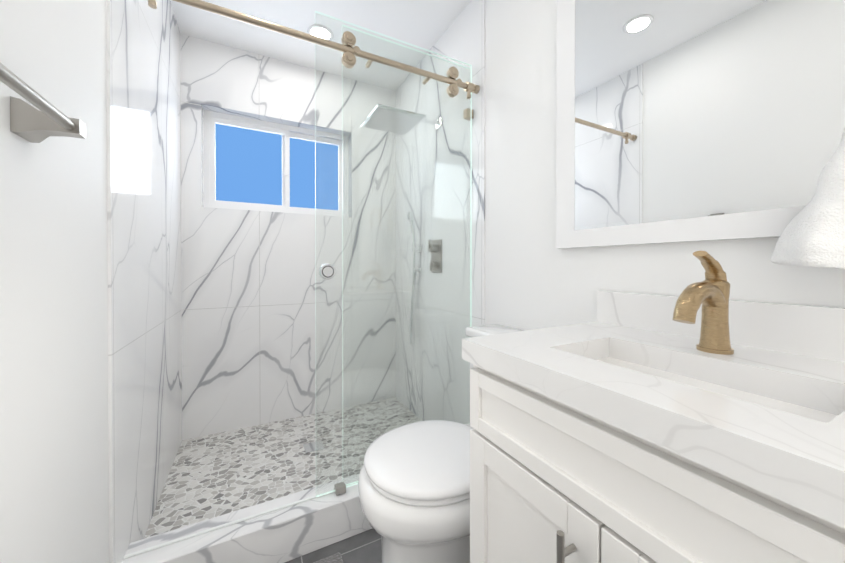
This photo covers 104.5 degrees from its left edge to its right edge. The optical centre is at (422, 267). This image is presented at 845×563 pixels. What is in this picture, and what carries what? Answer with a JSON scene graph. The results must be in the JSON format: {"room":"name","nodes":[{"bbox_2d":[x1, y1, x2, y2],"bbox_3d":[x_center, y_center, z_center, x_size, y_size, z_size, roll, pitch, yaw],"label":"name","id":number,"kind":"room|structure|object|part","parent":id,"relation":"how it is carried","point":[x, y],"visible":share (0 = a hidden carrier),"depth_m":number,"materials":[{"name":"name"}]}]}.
{"room":"bathroom","nodes":[
{"label":"bathroom","id":0,"kind":"room"},
{"bbox_2d":[0,0,108,562],"bbox_3d":[-0.486,-0.134,0.027,0.100,2.430,2.025,0,0,-28],"label":"wall","id":1,"kind":"structure","parent":0,"point":[54,465],"depth_m":0.69,"materials":[{"name":"white paint"}]},
{"bbox_2d":[0,63,85,142],"bbox_3d":[-0.550,-0.264,0.343,0.082,0.060,0.665,0,0,-28],"label":"towel bar","id":2,"kind":"object","parent":1,"relation":"attached to","point":[29,123],"visible":0.98,"depth_m":0.58,"materials":[{"name":"silver metal"}]},
{"bbox_2d":[106,0,181,562],"bbox_3d":[-1.204,-0.142,1.407,0.108,2.430,1.085,0,0,-28],"label":"wall tiles","id":3,"kind":"structure","parent":1,"relation":"attached to","point":[143,73],"depth_m":1.22,"materials":[{"name":"stone"}]},
{"bbox_2d":[180,33,395,439],"bbox_3d":[-0.845,-0.148,2.297,1.571,2.430,0.160,0,0,-28],"label":"wall tile","id":4,"kind":"structure","parent":0,"point":[251,343],"depth_m":2.14,"materials":[{"name":"stone"}]},
{"bbox_2d":[203,110,347,216],"bbox_3d":[-0.974,-0.670,2.273,0.912,0.619,0.079,0,0,-28],"label":"window","id":5,"kind":"structure","parent":4,"relation":"in","point":[286,170],"depth_m":2.25,"materials":[{"name":"white plastic"}]},
{"bbox_3d":[-1.133,-0.670,2.170,0.467,0.551,0.025,0,0,-28],"label":"window sash","id":6,"kind":"part","parent":5,"relation":"part of","materials":[{"name":"blue glass"}]},
{"bbox_3d":[-0.792,-0.671,2.380,0.422,0.551,0.025,0,0,-28],"label":"window sash","id":7,"kind":"part","parent":5,"relation":"part of","materials":[{"name":"blue glass"}]},
{"bbox_2d":[170,0,470,90],"bbox_3d":[-0.110,-1.384,0.886,1.571,0.060,3.210,0,0,-28],"label":"ceiling","id":8,"kind":"structure","parent":0,"point":[425,24],"depth_m":1.85,"materials":[{"name":"white paint"}]},
{"bbox_2d":[307,25,332,40],"bbox_3d":[-0.593,-1.357,1.903,0.144,0.010,0.144,0,0,-28],"label":"recessed light","id":9,"kind":"object","parent":8,"relation":"in","point":[312,29],"visible":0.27,"depth_m":1.88,"materials":[{"name":"white plastic"}]},
{"bbox_2d":[285,528,381,562],"bbox_3d":[-0.110,1.106,0.901,1.571,0.060,3.210,0,0,-28],"label":"floor","id":10,"kind":"structure","parent":0,"point":[364,547],"depth_m":1.24,"materials":[{"name":"tile"}]},
{"bbox_2d":[122,473,371,562],"bbox_3d":[-0.344,0.995,1.348,1.371,0.155,0.140,0,0,-28],"label":"shower curb","id":11,"kind":"structure","parent":10,"relation":"on","point":[287,534],"depth_m":1.19,"materials":[{"name":"stone"}]},
{"bbox_2d":[123,0,479,558],"bbox_3d":[-0.339,-0.042,1.332,1.355,1.920,0.089,0,0,-28],"label":"shower door","id":12,"kind":"structure","parent":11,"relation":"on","point":[327,271],"depth_m":1.43,"materials":[{"name":"clear glass"}]},
{"bbox_3d":[-0.381,0.017,1.309,0.066,0.066,0.032,0,0,-28],"label":"door knob","id":13,"kind":"part","parent":12,"relation":"part of","materials":[{"name":"silver metal"}]},
{"bbox_3d":[-0.089,-0.049,1.461,0.748,1.908,0.009,0,0,-28],"label":"glass door","id":14,"kind":"part","parent":12,"relation":"part of","materials":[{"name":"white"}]},
{"bbox_2d":[144,397,419,538],"bbox_3d":[-0.593,1.042,1.822,1.371,0.055,0.930,0,0,-28],"label":"pebble shower floor","id":15,"kind":"structure","parent":10,"relation":"on","point":[215,475],"depth_m":1.70,"materials":[{"name":"grey stone"}]},
{"bbox_2d":[303,440,323,453],"bbox_3d":[-0.614,1.013,1.850,0.100,0.004,0.100,0,0,-28],"label":"floor drain","id":16,"kind":"object","parent":15,"relation":"on","point":[310,447],"visible":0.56,"depth_m":1.85,"materials":[{"name":"silver metal"}]},
{"bbox_2d":[314,552,342,562],"bbox_3d":[-0.425,1.068,0.843,0.560,0.016,0.560,0,0,-28],"label":"rug","id":17,"kind":"object","parent":10,"relation":"on","point":[336,558],"visible":1,"depth_m":1.19,"materials":[{"name":"grey fabric"}]},
{"bbox_2d":[358,324,523,562],"bbox_3d":[0.124,0.666,1.162,0.704,0.815,0.452,0,0,-28],"label":"toilet","id":18,"kind":"object","parent":10,"relation":"on","point":[414,488],"visible":0.54,"depth_m":0.98,"materials":[{"name":"white ceramic"}]},
{"bbox_3d":[0.032,0.628,1.114,0.457,0.032,0.424,0,0,-28],"label":"lid","id":19,"kind":"part","parent":18,"relation":"part of","materials":[{"name":"white plastic"}]},
{"bbox_3d":[0.033,0.657,1.115,0.445,0.019,0.410,0,0,-28],"label":"seat","id":20,"kind":"part","parent":18,"relation":"part of","materials":[{"name":"white plastic"}]},
{"bbox_3d":[0.354,0.471,1.282,0.184,0.425,0.400,0,0,-28],"label":"tank","id":21,"kind":"part","parent":18,"relation":"part of","materials":[{"name":"white ceramic"}]},
{"bbox_2d":[462,251,844,562],"bbox_3d":[0.489,0.522,0.611,0.572,1.111,0.717,0,0,-28],"label":"bathroom vanity","id":22,"kind":"object","parent":10,"relation":"on","point":[701,422],"visible":1,"depth_m":0.54,"materials":[{"name":"white paint"}]},
{"bbox_2d":[672,251,733,354],"bbox_3d":[0.568,0.072,0.666,0.173,0.211,0.060,0,0,-28],"label":"faucet","id":23,"kind":"object","parent":22,"relation":"on","point":[713,293],"depth_m":0.67,"materials":[{"name":"gold metal"}]},
{"bbox_2d":[485,0,844,330],"bbox_3d":[0.817,-0.138,0.710,0.100,2.430,2.025,0,0,-28],"label":"wall","id":24,"kind":"structure","parent":0,"point":[535,278],"depth_m":1.27,"materials":[{"name":"white paint"}]},
{"bbox_2d":[396,0,484,423],"bbox_3d":[0.091,-0.147,2.086,0.108,2.430,1.085,0,0,-28],"label":"wall tiles","id":25,"kind":"structure","parent":24,"relation":"attached to","point":[462,38],"depth_m":1.90,"materials":[{"name":"stone"}]},
{"bbox_2d":[361,104,441,344],"bbox_3d":[-0.141,-0.180,1.942,0.438,1.411,0.476,0,0,-28],"label":"shower head","id":26,"kind":"object","parent":25,"relation":"attached to","point":[435,257],"depth_m":1.90},
{"bbox_3d":[0.062,-0.066,1.963,0.058,0.200,0.125,0,0,-28],"label":"valve plate","id":27,"kind":"part","parent":26,"relation":"part of","materials":[{"name":"silver metal"}]},
{"bbox_2d":[556,0,844,248],"bbox_3d":[0.666,-0.663,0.858,0.022,1.193,0.743,0,0,-28],"label":"mirror","id":28,"kind":"object","parent":24,"relation":"attached to","point":[690,120],"visible":1,"depth_m":0.82,"materials":[{"name":"white mirror"}]},
{"bbox_2d":[597,290,844,361],"bbox_3d":[0.733,0.127,0.737,0.020,0.100,0.717,0,0,-28],"label":"backsplash","id":29,"kind":"structure","parent":24,"relation":"attached to","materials":[{"name":"stone"}]},
{"bbox_2d":[771,127,844,268],"bbox_3d":[0.803,-0.237,0.506,0.113,0.531,0.367,0,0,-28],"label":"towel","id":30,"kind":"object","parent":24,"relation":"attached to","point":[813,234],"visible":1,"depth_m":0.58,"materials":[{"name":"white fabric"}]}
]}

